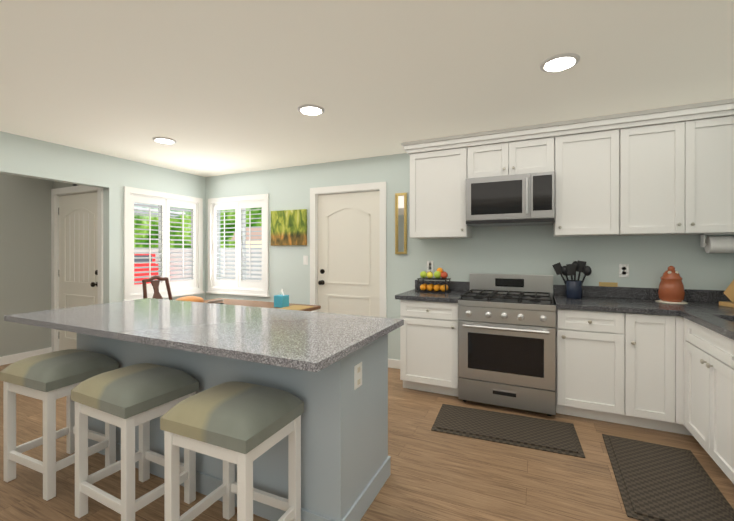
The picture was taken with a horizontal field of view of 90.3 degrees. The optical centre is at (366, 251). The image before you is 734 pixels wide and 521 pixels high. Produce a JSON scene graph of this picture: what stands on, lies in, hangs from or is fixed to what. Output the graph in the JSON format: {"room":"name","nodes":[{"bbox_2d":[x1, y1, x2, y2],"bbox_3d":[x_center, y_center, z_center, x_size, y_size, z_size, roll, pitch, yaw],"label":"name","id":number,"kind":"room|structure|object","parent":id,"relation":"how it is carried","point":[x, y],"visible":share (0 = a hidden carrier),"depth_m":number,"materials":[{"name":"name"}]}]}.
{"room":"kitchen","nodes":[
{"label":"kitchen","id":0,"kind":"room"},
{"bbox_2d":[0,173,52,356],"bbox_3d":[-5.245,0.108,2.381,0.150,2.440,5.250,0,0,25],"label":"wall","id":1,"kind":"structure","parent":0,"point":[25,244],"depth_m":4.46,"materials":[{"name":"grey paint"}]},
{"bbox_2d":[0,347,51,365],"bbox_3d":[-5.171,1.278,2.347,0.014,0.100,5.248,0,0,25],"label":"baseboard","id":2,"kind":"structure","parent":1,"relation":"attached to","point":[14,358],"depth_m":4.43,"materials":[{"name":"white paint"}]},
{"bbox_2d":[53,181,77,188],"bbox_3d":[-3.612,0.105,4.599,1.230,2.440,0.150,0,0,25],"label":"wall","id":3,"kind":"structure","parent":0,"point":[58,184],"depth_m":4.65,"materials":[{"name":"grey paint"}]},
{"bbox_2d":[51,185,102,351],"bbox_3d":[-3.553,0.258,4.547,1.090,2.135,0.192,0,0,25],"label":"door","id":4,"kind":"structure","parent":3,"relation":"attached to","point":[76,246],"depth_m":4.55,"materials":[{"name":"white paint"}]},
{"bbox_2d":[0,131,205,302],"bbox_3d":[-3.858,0.108,2.478,0.120,2.440,6.600,0,0,25],"label":"wall","id":5,"kind":"structure","parent":0,"point":[111,176],"depth_m":4.24,"materials":[{"name":"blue paint"}]},
{"bbox_2d":[124,186,203,300],"bbox_3d":[-2.718,-0.089,4.893,0.180,1.392,1.150,0,0,25],"label":"window shutters","id":6,"kind":"object","parent":5,"relation":"attached to","point":[164,201],"visible":0.94,"depth_m":4.86,"materials":[{"name":"white paint"}]},
{"bbox_2d":[0,363,733,520],"bbox_3d":[-1.611,1.369,1.430,7.640,0.080,7.000,0,0,25],"label":"floor","id":7,"kind":"structure","parent":0,"point":[437,476],"depth_m":2.15,"materials":[{"name":"brown wood"}]},
{"bbox_2d":[0,349,118,500],"bbox_3d":[-1.837,0.973,2.197,0.460,0.710,0.380,0,0,23],"label":"stool","id":8,"kind":"object","parent":7,"relation":"on","point":[49,379],"visible":0.88,"depth_m":2.09,"materials":[{"name":"white paint"}]},
{"bbox_2d":[71,363,198,520],"bbox_3d":[-1.194,0.974,1.897,0.460,0.710,0.380,0,0,27],"label":"stool","id":9,"kind":"object","parent":7,"relation":"on","point":[127,399],"visible":0.98,"depth_m":1.80,"materials":[{"name":"white paint"}]},
{"bbox_2d":[142,275,172,299],"bbox_3d":[-2.335,0.805,4.355,0.498,1.043,0.470,0,0,15],"label":"dining chair","id":10,"kind":"object","parent":7,"relation":"on","point":[156,294],"visible":0.33,"depth_m":4.41,"materials":[{"name":"brown wood"}]},
{"bbox_2d":[160,381,303,520],"bbox_3d":[-0.578,0.974,1.609,0.460,0.710,0.380,0,0,24],"label":"stool","id":11,"kind":"object","parent":7,"relation":"on","point":[243,426],"visible":1,"depth_m":1.52,"materials":[{"name":"white paint"}]},
{"bbox_2d":[77,334,389,520],"bbox_3d":[-0.947,0.881,2.354,2.119,0.895,0.600,0,0,25],"label":"kitchen island","id":12,"kind":"object","parent":7,"relation":"on","point":[330,370],"depth_m":1.83,"materials":[{"name":"grey paint"}]},
{"bbox_2d":[4,298,403,373],"bbox_3d":[-1.030,0.415,2.230,2.316,0.034,0.945,0,0,25],"label":"island countertop","id":13,"kind":"structure","parent":12,"relation":"on","point":[311,342],"depth_m":1.93,"materials":[{"name":"grey stone"}]},
{"bbox_2d":[203,298,320,310],"bbox_3d":[-1.387,0.959,3.941,1.520,0.735,0.900,0,0,25],"label":"dining table","id":14,"kind":"object","parent":7,"relation":"on","point":[264,304],"visible":0.12,"depth_m":4.18,"materials":[{"name":"brown wood"}]},
{"bbox_2d":[176,296,203,301],"bbox_3d":[-1.929,0.536,3.961,0.300,0.111,0.300,0,0,25],"label":"centerpiece","id":15,"kind":"object","parent":14,"relation":"on","point":[192,298],"visible":0.4,"depth_m":3.90},
{"bbox_2d":[208,299,223,303],"bbox_3d":[-1.693,0.560,4.093,0.166,0.061,0.044,0,0,0],"label":"stapler","id":16,"kind":"object","parent":14,"relation":"on","point":[216,301],"visible":0.69,"depth_m":4.07,"materials":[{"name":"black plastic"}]},
{"bbox_2d":[274,289,288,307],"bbox_3d":[-0.920,0.491,3.929,0.115,0.200,0.115,0,0,25],"label":"tissue box","id":17,"kind":"object","parent":14,"relation":"on","point":[281,301],"visible":0.94,"depth_m":3.88,"materials":[{"name":"teal cardboard"}]},
{"bbox_2d":[278,305,312,309],"bbox_3d":[-0.764,0.588,3.820,0.250,0.006,0.350,0,0,25],"label":"placemat","id":18,"kind":"object","parent":14,"relation":"on","point":[296,307],"visible":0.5,"depth_m":3.85,"materials":[{"name":"brown fabric"}]},
{"bbox_2d":[400,300,458,396],"bbox_3d":[0.695,0.890,3.651,0.558,0.874,0.620,0,0,25],"label":"base cabinet","id":19,"kind":"object","parent":7,"relation":"on","point":[429,331],"depth_m":3.38,"materials":[{"name":"white paint"}]},
{"bbox_2d":[395,280,469,302],"bbox_3d":[0.673,0.382,3.648,0.600,0.140,0.644,0,0,25],"label":"countertop","id":20,"kind":"structure","parent":19,"relation":"on","point":[457,288],"depth_m":3.62,"materials":[{"name":"stone"}]},
{"bbox_2d":[417,268,450,293],"bbox_3d":[0.690,0.285,3.753,0.300,0.251,0.200,0,0,25],"label":"fruit stand","id":21,"kind":"object","parent":20,"relation":"on","point":[432,288],"visible":1,"depth_m":3.70,"materials":[{"name":"orange food"}]},
{"bbox_2d":[458,273,555,415],"bbox_3d":[1.267,0.774,3.303,0.762,1.105,0.718,0,0,25],"label":"range","id":22,"kind":"object","parent":7,"relation":"on","point":[506,340],"visible":1,"depth_m":3.05,"materials":[{"name":"silver metal"}]},
{"bbox_2d":[431,404,584,457],"bbox_3d":[1.031,1.319,2.761,1.000,0.016,0.500,0,0,22],"label":"kitchen mat","id":23,"kind":"object","parent":7,"relation":"on","point":[559,437],"visible":1,"depth_m":2.70,"materials":[{"name":"rubber"}]},
{"bbox_2d":[556,308,635,425],"bbox_3d":[1.883,0.890,3.096,0.516,0.874,0.620,0,0,25],"label":"base cabinet","id":24,"kind":"object","parent":7,"relation":"on","point":[596,350],"depth_m":2.82,"materials":[{"name":"white paint"}]},
{"bbox_2d":[636,314,663,430],"bbox_3d":[2.197,0.890,2.949,0.426,0.874,0.620,0,0,25],"label":"base cabinet","id":25,"kind":"object","parent":7,"relation":"on","point":[649,327],"depth_m":2.68,"materials":[{"name":"white paint"}]},
{"bbox_2d":[602,434,733,520],"bbox_3d":[1.730,1.320,2.131,0.500,0.016,0.920,0,0,26],"label":"kitchen mat","id":26,"kind":"object","parent":7,"relation":"on","point":[657,482],"visible":0.98,"depth_m":2.06,"materials":[{"name":"rubber"}]},
{"bbox_2d":[664,315,733,451],"bbox_3d":[2.597,0.891,2.740,0.722,0.874,0.660,0,0,25],"label":"base cabinet","id":27,"kind":"object","parent":7,"relation":"on","point":[669,373],"depth_m":2.36,"materials":[{"name":"white paint"}]},
{"bbox_2d":[553,285,674,315],"bbox_3d":[1.985,0.382,3.031,0.760,0.140,0.649,0,0,25],"label":"countertop","id":28,"kind":"structure","parent":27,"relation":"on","point":[636,300],"depth_m":3.06,"materials":[{"name":"stone"}]},
{"bbox_2d":[552,260,591,298],"bbox_3d":[1.838,0.244,3.282,0.308,0.336,0.132,0,0,25],"label":"utensil crock","id":29,"kind":"object","parent":28,"relation":"on","point":[574,288],"visible":1,"depth_m":3.25,"materials":[{"name":"blue"}]},
{"bbox_2d":[599,282,617,286],"bbox_3d":[2.172,0.293,3.287,0.140,0.038,0.014,0,0,25],"label":"sign","id":30,"kind":"object","parent":28,"relation":"on","point":[609,284],"visible":1,"depth_m":3.28,"materials":[{"name":"brown wood"}]},
{"bbox_2d":[675,289,733,339],"bbox_3d":[2.089,0.384,1.575,0.660,0.140,3.200,0,0,25],"label":"countertop","id":31,"kind":"structure","parent":27,"relation":"on","point":[704,308],"depth_m":2.57,"materials":[{"name":"stone"}]},
{"bbox_2d":[655,266,687,303],"bbox_3d":[2.477,0.262,2.972,0.210,0.299,0.210,0,0,25],"label":"cookie jar","id":32,"kind":"object","parent":31,"relation":"on","point":[671,289],"visible":1,"depth_m":2.92,"materials":[{"name":"orange ceramic"}]},
{"bbox_2d":[719,279,733,307],"bbox_3d":[2.758,0.284,2.690,0.100,0.256,0.259,0,0,5],"label":"knife block","id":33,"kind":"object","parent":31,"relation":"on","point":[729,292],"visible":0.98,"depth_m":2.73,"materials":[{"name":"brown wood"}]},
{"bbox_2d":[0,0,733,176],"bbox_3d":[-1.611,-1.151,1.427,7.640,0.080,7.000,0,0,25],"label":"ceiling","id":34,"kind":"structure","parent":0,"point":[217,87],"depth_m":2.25,"materials":[{"name":"white paint"}]},
{"bbox_2d":[153,137,176,143],"bbox_3d":[-2.014,-1.107,3.635,0.210,0.012,0.210,0,0,25],"label":"recessed light","id":35,"kind":"object","parent":34,"relation":"in","point":[165,140],"visible":0.94,"depth_m":3.61,"materials":[{"name":"white paint"}]},
{"bbox_2d":[297,104,324,114],"bbox_3d":[-0.436,-1.106,2.853,0.210,0.012,0.210,0,0,25],"label":"recessed light","id":36,"kind":"object","parent":34,"relation":"in","point":[309,109],"visible":1,"depth_m":2.82,"materials":[{"name":"white paint"}]},
{"bbox_2d":[540,53,579,71],"bbox_3d":[1.130,-1.105,2.143,0.210,0.012,0.210,0,0,25],"label":"recessed light","id":37,"kind":"object","parent":34,"relation":"in","point":[559,62],"visible":1,"depth_m":2.12,"materials":[{"name":"white paint"}]},
{"bbox_2d":[206,153,733,359],"bbox_3d":[0.375,0.106,4.225,6.310,2.440,0.150,0,0,25],"label":"wall","id":38,"kind":"structure","parent":0,"point":[542,250],"depth_m":3.90,"materials":[{"name":"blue paint"}]},
{"bbox_2d":[206,194,269,296],"bbox_3d":[-1.814,-0.089,5.221,1.150,1.392,0.180,0,0,25],"label":"window shutters","id":39,"kind":"object","parent":38,"relation":"attached to","point":[239,285],"visible":1,"depth_m":5.19,"materials":[{"name":"white paint"}]},
{"bbox_2d":[271,209,306,245],"bbox_3d":[-1.028,-0.315,4.778,0.560,0.460,0.034,0,0,25],"label":"picture","id":40,"kind":"object","parent":38,"relation":"attached to","point":[288,227],"visible":1,"depth_m":4.75},
{"bbox_2d":[303,256,307,264],"bbox_3d":[-0.787,0.105,4.679,0.072,0.116,0.010,0,0,25],"label":"switch plate","id":41,"kind":"object","parent":38,"relation":"attached to","point":[305,260],"visible":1,"depth_m":4.67,"materials":[{"name":"white plastic"}]},
{"bbox_2d":[310,182,386,317],"bbox_3d":[-0.223,0.258,4.481,1.040,2.135,0.192,0,0,25],"label":"door","id":42,"kind":"structure","parent":38,"relation":"attached to","point":[348,249],"depth_m":4.44,"materials":[{"name":"white paint"}]},
{"bbox_2d":[388,359,399,368],"bbox_3d":[0.395,1.276,4.127,0.370,0.100,0.013,0,0,25],"label":"baseboard","id":43,"kind":"structure","parent":38,"relation":"attached to","point":[392,363],"depth_m":4.16,"materials":[{"name":"white paint"}]},
{"bbox_2d":[395,193,406,253],"bbox_3d":[0.382,-0.319,4.116,0.135,0.690,0.040,0,0,25],"label":"mirror","id":44,"kind":"object","parent":38,"relation":"attached to","point":[400,223],"visible":1,"depth_m":4.12,"materials":[{"name":"gold metal"}]},
{"bbox_2d":[427,261,432,271],"bbox_3d":[0.691,0.156,3.991,0.072,0.116,0.006,0,0,25],"label":"electrical outlet plate","id":45,"kind":"object","parent":38,"relation":"attached to","point":[429,265],"visible":0.94,"depth_m":3.99,"materials":[{"name":"white plastic"}]},
{"bbox_2d":[409,142,471,238],"bbox_3d":[0.766,-0.594,3.776,0.578,0.900,0.329,0,0,25],"label":"upper cabinet","id":46,"kind":"object","parent":38,"relation":"attached to","point":[438,174],"depth_m":3.63,"materials":[{"name":"white paint"}]},
{"bbox_2d":[469,130,556,177],"bbox_3d":[1.368,-0.869,3.494,0.748,0.350,0.329,0,0,25],"label":"upper cabinet","id":47,"kind":"object","parent":38,"relation":"attached to","point":[518,153],"depth_m":3.32,"materials":[{"name":"white paint"}]},
{"bbox_2d":[466,171,554,226],"bbox_3d":[1.340,-0.475,3.433,0.744,0.433,0.465,0,0,25],"label":"microwave","id":48,"kind":"object","parent":47,"relation":"attached to","point":[527,199],"visible":1,"depth_m":3.26,"materials":[{"name":"silver metal"}]},
{"bbox_2d":[553,122,632,236],"bbox_3d":[1.952,-0.593,3.222,0.536,0.900,0.329,0,0,25],"label":"upper cabinet","id":49,"kind":"object","parent":38,"relation":"attached to","point":[594,176],"depth_m":3.07,"materials":[{"name":"white paint"}]},
{"bbox_2d":[619,264,628,276],"bbox_3d":[2.285,0.167,3.246,0.072,0.116,0.006,0,0,25],"label":"electrical outlet plate","id":50,"kind":"object","parent":38,"relation":"attached to","point":[623,270],"visible":1,"depth_m":3.24,"materials":[{"name":"white plastic"}]},
{"bbox_2d":[633,106,733,235],"bbox_3d":[2.488,-0.593,2.971,0.900,0.900,0.329,0,0,25],"label":"upper cabinet","id":51,"kind":"object","parent":38,"relation":"attached to","point":[665,171],"depth_m":2.81,"materials":[{"name":"white paint"}]},
{"bbox_2d":[700,233,733,252],"bbox_3d":[2.817,-0.067,2.824,0.350,0.150,0.132,0,0,25],"label":"paper towel","id":52,"kind":"object","parent":51,"relation":"hanging from","point":[717,244],"visible":1,"depth_m":2.82,"materials":[{"name":"white paper"}]},
{"label":"outside","id":53,"kind":"structure","parent":0,"visible":0},
{"bbox_2d":[134,202,261,284],"bbox_3d":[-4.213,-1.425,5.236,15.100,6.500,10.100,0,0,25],"label":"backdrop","id":54,"kind":"structure","parent":53,"point":[186,238],"depth_m":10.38,"materials":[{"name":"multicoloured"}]}
]}

